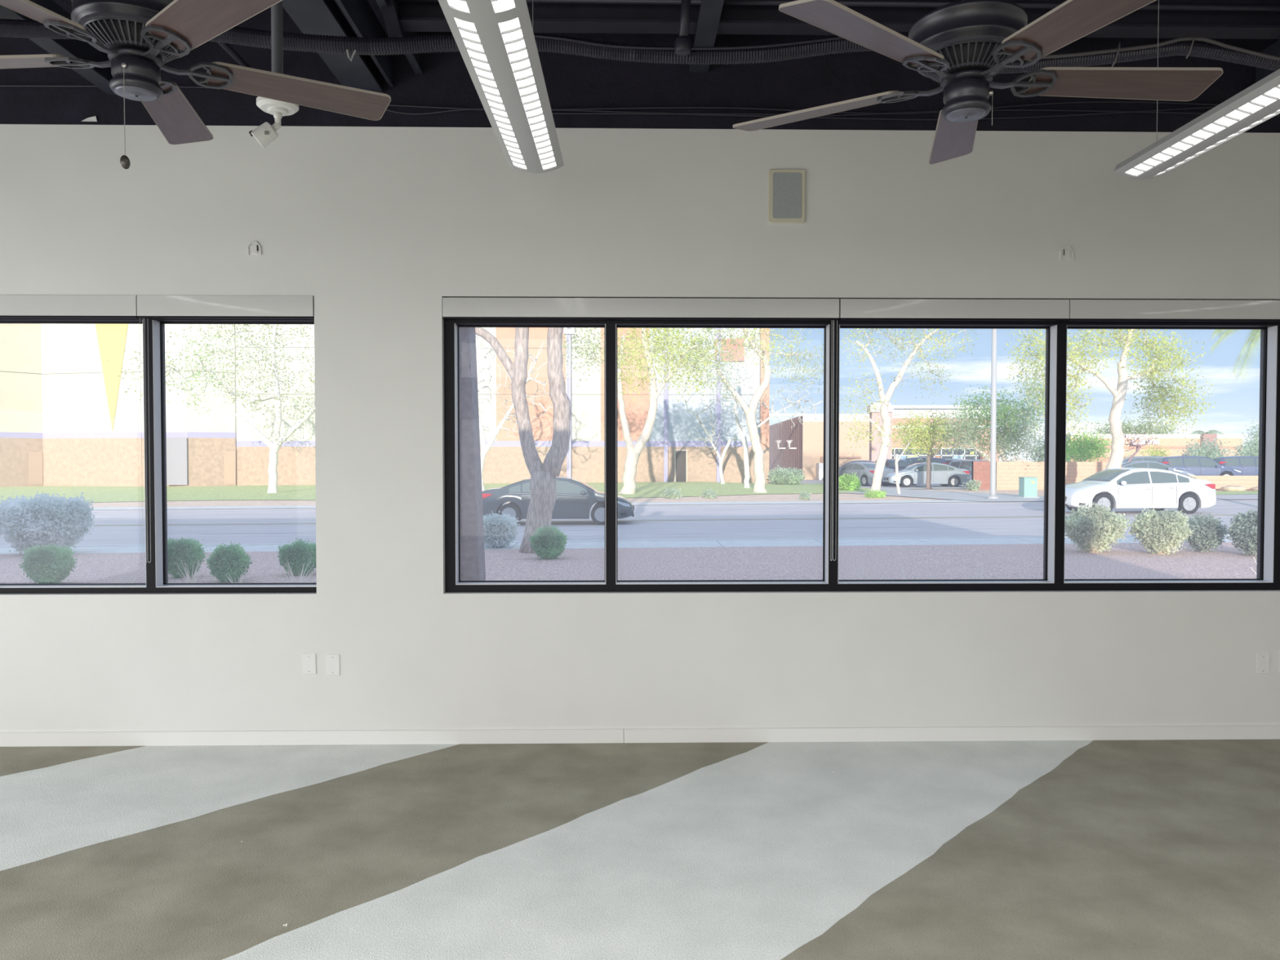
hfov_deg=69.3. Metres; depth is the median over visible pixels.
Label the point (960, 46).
ceiling fan
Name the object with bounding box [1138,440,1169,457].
bush
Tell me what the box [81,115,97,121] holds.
paper
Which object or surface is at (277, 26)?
pipe
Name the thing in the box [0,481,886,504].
lawn
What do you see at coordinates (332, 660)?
blank wall plate
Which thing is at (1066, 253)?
clip
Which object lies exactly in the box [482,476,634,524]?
car
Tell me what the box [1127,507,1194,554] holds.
shrub
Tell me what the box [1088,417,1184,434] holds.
tree
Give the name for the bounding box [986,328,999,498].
street lamp
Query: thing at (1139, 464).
car
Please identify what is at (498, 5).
diffuser
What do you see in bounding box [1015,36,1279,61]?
cable
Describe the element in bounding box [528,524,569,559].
shrub
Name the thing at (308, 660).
blank wall plate
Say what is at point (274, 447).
tree
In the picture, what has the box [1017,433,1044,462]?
tree
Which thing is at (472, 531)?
stucco column
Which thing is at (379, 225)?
wall
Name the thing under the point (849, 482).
shrub
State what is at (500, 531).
shrub
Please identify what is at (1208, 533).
shrub
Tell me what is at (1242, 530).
shrub
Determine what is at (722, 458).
tree
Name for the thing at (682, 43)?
pipe
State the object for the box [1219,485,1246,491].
boulder
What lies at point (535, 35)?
cable
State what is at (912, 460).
car
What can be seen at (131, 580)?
weed
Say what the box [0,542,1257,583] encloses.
gravel bed
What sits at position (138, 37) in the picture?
ceiling fan
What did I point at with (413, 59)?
joist
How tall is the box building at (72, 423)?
17.459 m
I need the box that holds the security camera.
[248,96,298,147]
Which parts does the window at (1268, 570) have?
head rail, rail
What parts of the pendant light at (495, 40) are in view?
louver blade, louver blade, louver blade, louver blade, louver blade, louver blade, louver blade, louver blade, louver blade, louver blade, louver blade, louver blade, louver blade, louver blade, louver blade, louver blade, louver blade, louver blade, louver blade, louver blade, louver blade, louver blade, louver blade, louver blade, louver blade, louver blade, louver blade, louver blade, louver blade, louver blade, louver blade, louver blade, louver blade, louver blade, louver blade, louver blade, louver blade, louver blade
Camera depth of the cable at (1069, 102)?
4.94 m
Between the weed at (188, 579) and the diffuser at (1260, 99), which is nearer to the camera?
the diffuser at (1260, 99)
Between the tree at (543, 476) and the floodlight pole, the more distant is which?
the floodlight pole
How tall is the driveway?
0.072 m
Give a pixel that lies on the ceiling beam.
(1208, 19)
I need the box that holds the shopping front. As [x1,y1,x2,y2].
[866,402,999,462]
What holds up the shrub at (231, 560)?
on the gravel bed
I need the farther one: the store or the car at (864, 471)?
the store
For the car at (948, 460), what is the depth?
65.95 m
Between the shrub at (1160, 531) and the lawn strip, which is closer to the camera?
the shrub at (1160, 531)
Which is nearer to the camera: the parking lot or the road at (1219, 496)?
the road at (1219, 496)
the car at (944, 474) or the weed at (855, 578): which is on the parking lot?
the car at (944, 474)
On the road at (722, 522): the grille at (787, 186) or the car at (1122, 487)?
the car at (1122, 487)
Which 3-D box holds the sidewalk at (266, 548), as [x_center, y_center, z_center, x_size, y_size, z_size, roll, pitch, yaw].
[1.786,1.466,20.855,64.370,0.530,1.750,0,1,-1]
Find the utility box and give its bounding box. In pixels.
[1017,476,1038,497]
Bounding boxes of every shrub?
[0,491,96,554]
[18,542,77,583]
[167,537,208,578]
[205,542,252,582]
[276,537,315,575]
[483,511,519,547]
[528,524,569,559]
[661,487,681,498]
[698,488,718,498]
[767,465,805,484]
[799,489,811,500]
[839,471,861,490]
[861,488,886,497]
[961,476,982,490]
[1064,501,1131,552]
[1065,425,1112,462]
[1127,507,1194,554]
[1184,511,1229,552]
[1224,506,1257,556]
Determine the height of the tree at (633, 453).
9.229 m
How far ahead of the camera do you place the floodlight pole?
44.80 m
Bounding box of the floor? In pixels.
[0,738,1279,959]
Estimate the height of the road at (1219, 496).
0.044 m
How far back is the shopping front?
78.30 m
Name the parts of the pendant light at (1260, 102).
louver blade, louver blade, louver blade, louver blade, louver blade, louver blade, louver blade, louver blade, louver blade, louver blade, louver blade, louver blade, louver blade, louver blade, louver blade, louver blade, louver blade, louver blade, louver blade, louver blade, louver blade, louver blade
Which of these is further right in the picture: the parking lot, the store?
the store
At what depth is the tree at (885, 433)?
43.04 m
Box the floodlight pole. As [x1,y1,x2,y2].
[563,327,575,477]
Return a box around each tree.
[106,324,315,493]
[475,327,553,490]
[475,327,570,553]
[562,327,747,493]
[684,387,744,484]
[692,328,841,493]
[718,367,823,488]
[839,328,977,496]
[889,417,920,493]
[890,397,978,488]
[933,368,1044,462]
[1004,328,1215,469]
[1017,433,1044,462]
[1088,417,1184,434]
[1124,431,1154,462]
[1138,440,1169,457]
[1170,432,1239,459]
[1190,430,1223,434]
[1206,329,1260,383]
[1228,416,1258,456]
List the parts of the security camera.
stem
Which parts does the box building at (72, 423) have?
wall panel, wall panel, wall panel, wall panel, door, wall panel, wall panel, wall panel, wall panel, wall panel, wall panel, wall panel, wall panel, door, wall panel, wall panel, wall panel, wall panel, wall panel, wall panel, wall panel, wall panel, wall panel, wall panel, wall panel, wall panel, wall panel, wall panel, wall panel, wall panel, wall panel, wall panel, wall panel, wall panel, wall panel, wall panel, wall panel, wall panel, wall panel, doorway, door, wall panel, wall panel, wall panel, wall panel, wall panel, red panel, wall panel, wall panel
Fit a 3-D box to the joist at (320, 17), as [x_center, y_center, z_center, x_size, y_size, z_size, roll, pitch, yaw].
[-1.448,-2.155,4.282,0.190,0.220,1.280,0,1,-1]
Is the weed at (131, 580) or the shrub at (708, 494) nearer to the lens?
the weed at (131, 580)
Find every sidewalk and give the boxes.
[0,535,1233,554]
[88,480,1257,510]
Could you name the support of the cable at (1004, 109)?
attached to the wall at (379, 225)
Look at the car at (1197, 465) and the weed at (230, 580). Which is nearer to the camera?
the weed at (230, 580)
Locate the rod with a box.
[217,42,251,67]
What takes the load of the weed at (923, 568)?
on the gravel bed
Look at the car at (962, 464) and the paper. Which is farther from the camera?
the car at (962, 464)
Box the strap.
[346,49,355,62]
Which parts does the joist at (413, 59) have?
bracket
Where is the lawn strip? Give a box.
[1215,490,1257,494]
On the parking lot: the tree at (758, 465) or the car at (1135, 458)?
the car at (1135, 458)
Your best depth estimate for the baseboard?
5.03 m
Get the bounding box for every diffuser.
[447,0,468,10]
[453,17,526,168]
[491,0,515,11]
[497,17,556,168]
[1125,84,1279,175]
[1159,109,1279,173]
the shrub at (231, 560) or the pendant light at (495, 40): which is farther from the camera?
the shrub at (231, 560)
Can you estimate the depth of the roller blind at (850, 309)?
5.01 m
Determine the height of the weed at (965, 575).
0.550 m
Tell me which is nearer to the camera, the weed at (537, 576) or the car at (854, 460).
the weed at (537, 576)
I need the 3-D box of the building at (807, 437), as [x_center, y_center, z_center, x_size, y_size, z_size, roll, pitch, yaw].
[14.065,-2.787,86.544,8.223,5.643,27.400,0,1,-1]
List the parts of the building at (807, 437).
wall panel, wall panel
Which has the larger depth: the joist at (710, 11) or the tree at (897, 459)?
the tree at (897, 459)
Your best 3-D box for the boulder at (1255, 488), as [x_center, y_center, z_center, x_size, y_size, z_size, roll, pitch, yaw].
[30.966,0.454,46.028,1.145,0.246,1.051,0,1,-1]
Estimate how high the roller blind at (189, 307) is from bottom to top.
1.442 m
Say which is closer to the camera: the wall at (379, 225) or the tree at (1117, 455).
the wall at (379, 225)
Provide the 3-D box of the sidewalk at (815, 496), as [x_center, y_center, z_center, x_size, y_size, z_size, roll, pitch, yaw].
[-1.602,-0.110,83.482,180.000,0.480,93.050,0,1,-1]
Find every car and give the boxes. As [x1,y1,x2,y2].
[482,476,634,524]
[839,460,875,468]
[839,462,894,485]
[874,458,916,484]
[882,462,969,487]
[904,457,947,465]
[945,458,966,464]
[949,459,986,480]
[1065,467,1216,514]
[1121,460,1195,475]
[1122,456,1164,462]
[1156,456,1242,475]
[1213,456,1258,475]
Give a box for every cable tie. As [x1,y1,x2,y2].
[1111,42,1120,66]
[1186,34,1194,58]
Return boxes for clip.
[246,241,261,255]
[1059,246,1073,259]
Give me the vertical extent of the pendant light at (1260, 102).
1.560 m
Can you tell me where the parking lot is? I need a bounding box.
[768,474,966,488]
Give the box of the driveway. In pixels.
[844,488,1044,502]
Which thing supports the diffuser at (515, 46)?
attached to the pendant light at (495, 40)
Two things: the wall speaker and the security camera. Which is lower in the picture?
the wall speaker
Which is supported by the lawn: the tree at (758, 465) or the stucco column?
the tree at (758, 465)
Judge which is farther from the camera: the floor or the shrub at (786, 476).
the shrub at (786, 476)
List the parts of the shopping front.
tower cornice, wall panel, wall panel, wall panel, wall panel, cornice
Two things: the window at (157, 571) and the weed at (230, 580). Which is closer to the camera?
the window at (157, 571)
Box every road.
[0,500,1257,546]
[1215,494,1257,499]
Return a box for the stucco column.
[459,327,485,580]
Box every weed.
[99,559,146,582]
[176,560,204,582]
[225,573,244,582]
[274,558,316,582]
[526,564,552,580]
[845,557,883,579]
[892,568,944,579]
[960,560,1000,579]
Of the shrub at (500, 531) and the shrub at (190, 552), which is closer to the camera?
the shrub at (190, 552)
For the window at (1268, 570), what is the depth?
5.09 m
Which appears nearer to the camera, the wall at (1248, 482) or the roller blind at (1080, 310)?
the roller blind at (1080, 310)
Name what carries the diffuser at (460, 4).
attached to the pendant light at (495, 40)
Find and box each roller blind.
[0,294,137,318]
[137,295,314,564]
[442,297,839,560]
[839,298,1069,321]
[1067,299,1279,321]
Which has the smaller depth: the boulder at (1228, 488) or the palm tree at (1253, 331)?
the palm tree at (1253, 331)
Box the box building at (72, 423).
[0,323,769,486]
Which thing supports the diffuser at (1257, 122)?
attached to the pendant light at (1260, 102)
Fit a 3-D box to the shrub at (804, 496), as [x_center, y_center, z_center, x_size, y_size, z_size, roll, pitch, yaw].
[7.146,0.717,40.197,0.588,0.569,0.522,1,2,33]
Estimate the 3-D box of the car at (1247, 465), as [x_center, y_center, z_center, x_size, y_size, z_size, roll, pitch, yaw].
[41.519,-0.744,62.806,4.778,1.758,2.229,0,1,11]
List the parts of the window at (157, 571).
head rail, rail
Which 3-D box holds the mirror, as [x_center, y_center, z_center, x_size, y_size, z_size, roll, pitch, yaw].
[16.197,0.098,31.008,0.167,0.144,0.158,0,1,-4]
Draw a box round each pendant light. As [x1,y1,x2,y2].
[438,0,564,173]
[1114,0,1279,179]
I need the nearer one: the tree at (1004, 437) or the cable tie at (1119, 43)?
the cable tie at (1119, 43)
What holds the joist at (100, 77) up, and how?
attached to the wall at (379, 225)
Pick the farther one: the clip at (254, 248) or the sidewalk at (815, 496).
the sidewalk at (815, 496)
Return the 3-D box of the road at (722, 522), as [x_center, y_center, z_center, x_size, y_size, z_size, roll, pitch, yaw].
[1.438,1.284,29.323,64.000,0.620,15.300,0,1,-1]
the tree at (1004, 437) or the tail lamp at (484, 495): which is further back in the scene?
the tree at (1004, 437)
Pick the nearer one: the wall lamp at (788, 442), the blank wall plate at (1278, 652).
the blank wall plate at (1278, 652)
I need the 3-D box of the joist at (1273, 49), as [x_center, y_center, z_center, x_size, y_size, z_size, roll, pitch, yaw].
[3.351,-2.177,4.373,0.170,0.220,1.280,0,1,-1]
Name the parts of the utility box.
lid, door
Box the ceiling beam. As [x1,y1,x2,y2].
[395,0,1279,39]
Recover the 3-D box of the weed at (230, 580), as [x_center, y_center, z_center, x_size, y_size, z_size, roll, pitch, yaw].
[-5.603,1.493,12.835,0.285,0.420,0.137,0,1,-1]
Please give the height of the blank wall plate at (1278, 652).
0.112 m
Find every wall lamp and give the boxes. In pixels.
[774,440,785,448]
[786,440,796,448]
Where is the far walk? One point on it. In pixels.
(950, 500)
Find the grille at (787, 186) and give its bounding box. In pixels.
[773,172,801,218]
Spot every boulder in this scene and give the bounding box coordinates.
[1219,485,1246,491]
[1248,486,1257,490]
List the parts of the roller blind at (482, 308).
bead chain, bead chain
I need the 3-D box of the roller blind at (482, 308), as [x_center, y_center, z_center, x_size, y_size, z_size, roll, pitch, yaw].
[0.009,-0.268,5.020,2.133,1.419,0.057,0,1,-1]
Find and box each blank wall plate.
[302,653,315,674]
[325,653,339,675]
[1256,653,1269,673]
[1278,652,1279,672]
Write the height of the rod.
0.051 m
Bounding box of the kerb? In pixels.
[0,534,1229,547]
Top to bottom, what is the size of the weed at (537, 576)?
0.492 m
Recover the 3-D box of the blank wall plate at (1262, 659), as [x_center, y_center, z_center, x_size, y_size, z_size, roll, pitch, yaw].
[3.425,1.009,5.089,0.069,0.112,0.008,0,1,-1]
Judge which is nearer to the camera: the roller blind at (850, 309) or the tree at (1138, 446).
the roller blind at (850, 309)
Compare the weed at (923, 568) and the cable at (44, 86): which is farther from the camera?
the weed at (923, 568)
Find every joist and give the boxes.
[0,0,115,94]
[282,0,383,93]
[335,0,393,87]
[375,0,422,74]
[688,0,724,72]
[1255,39,1279,82]
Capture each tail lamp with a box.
[482,493,493,498]
[1204,484,1215,488]
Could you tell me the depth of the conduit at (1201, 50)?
4.08 m
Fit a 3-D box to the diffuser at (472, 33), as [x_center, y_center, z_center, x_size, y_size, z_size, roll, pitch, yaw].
[-0.511,-1.340,3.330,0.061,0.018,1.368,0,1,0]
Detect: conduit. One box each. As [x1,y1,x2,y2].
[0,18,908,64]
[998,40,1279,74]
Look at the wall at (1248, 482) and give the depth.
47.10 m
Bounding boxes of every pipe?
[271,0,283,74]
[674,0,691,56]
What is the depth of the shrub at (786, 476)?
59.66 m
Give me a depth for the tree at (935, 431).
52.15 m
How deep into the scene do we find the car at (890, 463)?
59.32 m
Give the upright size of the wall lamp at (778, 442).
0.670 m
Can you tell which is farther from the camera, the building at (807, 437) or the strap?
the building at (807, 437)
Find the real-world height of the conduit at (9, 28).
0.185 m
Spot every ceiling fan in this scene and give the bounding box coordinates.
[0,0,391,168]
[732,0,1222,164]
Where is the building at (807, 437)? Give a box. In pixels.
[768,413,869,479]
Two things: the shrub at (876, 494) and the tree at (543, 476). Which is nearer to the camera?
the tree at (543, 476)
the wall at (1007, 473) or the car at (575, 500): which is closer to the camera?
the car at (575, 500)
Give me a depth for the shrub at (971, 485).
49.24 m
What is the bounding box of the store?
[1065,433,1243,462]
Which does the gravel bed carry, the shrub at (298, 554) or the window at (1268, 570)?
the shrub at (298, 554)
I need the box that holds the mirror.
[1120,480,1126,484]
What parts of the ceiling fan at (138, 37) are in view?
blade, blade, pull chain, blade, blade, blade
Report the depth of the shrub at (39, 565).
14.59 m
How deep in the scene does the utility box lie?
40.55 m
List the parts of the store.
wall panel, wall panel, wall panel, wall panel, wall panel, wall panel, wall panel, wall panel, wall panel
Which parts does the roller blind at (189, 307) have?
bead chain, bead chain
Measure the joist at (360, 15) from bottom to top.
0.220 m
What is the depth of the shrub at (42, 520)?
19.23 m
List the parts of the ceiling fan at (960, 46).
blade, blade, blade, pull chain, blade, blade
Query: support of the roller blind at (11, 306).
attached to the wall at (379, 225)
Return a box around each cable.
[0,84,1215,119]
[388,101,1219,114]
[533,34,844,49]
[551,108,1279,116]
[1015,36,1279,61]
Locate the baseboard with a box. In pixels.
[0,724,1279,746]
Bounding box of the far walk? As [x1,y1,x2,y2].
[90,497,1224,510]
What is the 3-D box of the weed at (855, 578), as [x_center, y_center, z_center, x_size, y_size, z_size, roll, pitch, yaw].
[3.014,1.339,12.403,0.490,0.612,0.294,1,1,20]
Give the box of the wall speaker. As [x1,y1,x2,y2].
[768,168,804,223]
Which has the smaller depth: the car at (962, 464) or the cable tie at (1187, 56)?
the cable tie at (1187, 56)
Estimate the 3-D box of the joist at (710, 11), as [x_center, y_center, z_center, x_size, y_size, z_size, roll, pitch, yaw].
[0.326,-2.276,4.313,0.100,0.220,1.280,0,1,-1]
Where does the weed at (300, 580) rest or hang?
on the gravel bed
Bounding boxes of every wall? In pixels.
[0,0,1279,732]
[971,461,990,489]
[995,462,1121,489]
[1190,475,1257,490]
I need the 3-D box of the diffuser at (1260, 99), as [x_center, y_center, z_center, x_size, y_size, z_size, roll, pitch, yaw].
[2.186,-1.342,3.421,0.061,0.018,1.368,0,1,-1]
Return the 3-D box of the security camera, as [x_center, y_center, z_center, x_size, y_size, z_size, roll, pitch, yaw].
[-1.360,-1.322,3.443,0.175,0.176,0.148,0,1,-1]
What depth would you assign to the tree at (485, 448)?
47.74 m
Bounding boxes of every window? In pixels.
[0,318,316,593]
[444,298,1279,592]
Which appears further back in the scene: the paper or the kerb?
the kerb
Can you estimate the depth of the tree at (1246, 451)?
86.06 m
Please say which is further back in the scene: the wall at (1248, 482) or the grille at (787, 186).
the wall at (1248, 482)
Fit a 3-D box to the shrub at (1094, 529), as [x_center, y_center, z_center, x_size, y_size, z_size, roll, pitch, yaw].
[8.979,0.959,18.279,1.270,1.082,1.162,-1,2,-22]
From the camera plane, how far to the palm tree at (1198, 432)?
118.70 m
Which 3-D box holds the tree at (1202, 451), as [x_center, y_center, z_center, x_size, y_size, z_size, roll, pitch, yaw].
[40.885,-1.607,66.659,4.376,3.471,2.823,0,1,-1]
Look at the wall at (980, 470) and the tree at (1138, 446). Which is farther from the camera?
the tree at (1138, 446)
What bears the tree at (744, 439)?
on the lawn
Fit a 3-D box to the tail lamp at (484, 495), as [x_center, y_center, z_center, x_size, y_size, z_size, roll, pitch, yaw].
[-4.729,0.501,28.411,0.458,0.170,0.024,0,1,15]
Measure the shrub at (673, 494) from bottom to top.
0.635 m

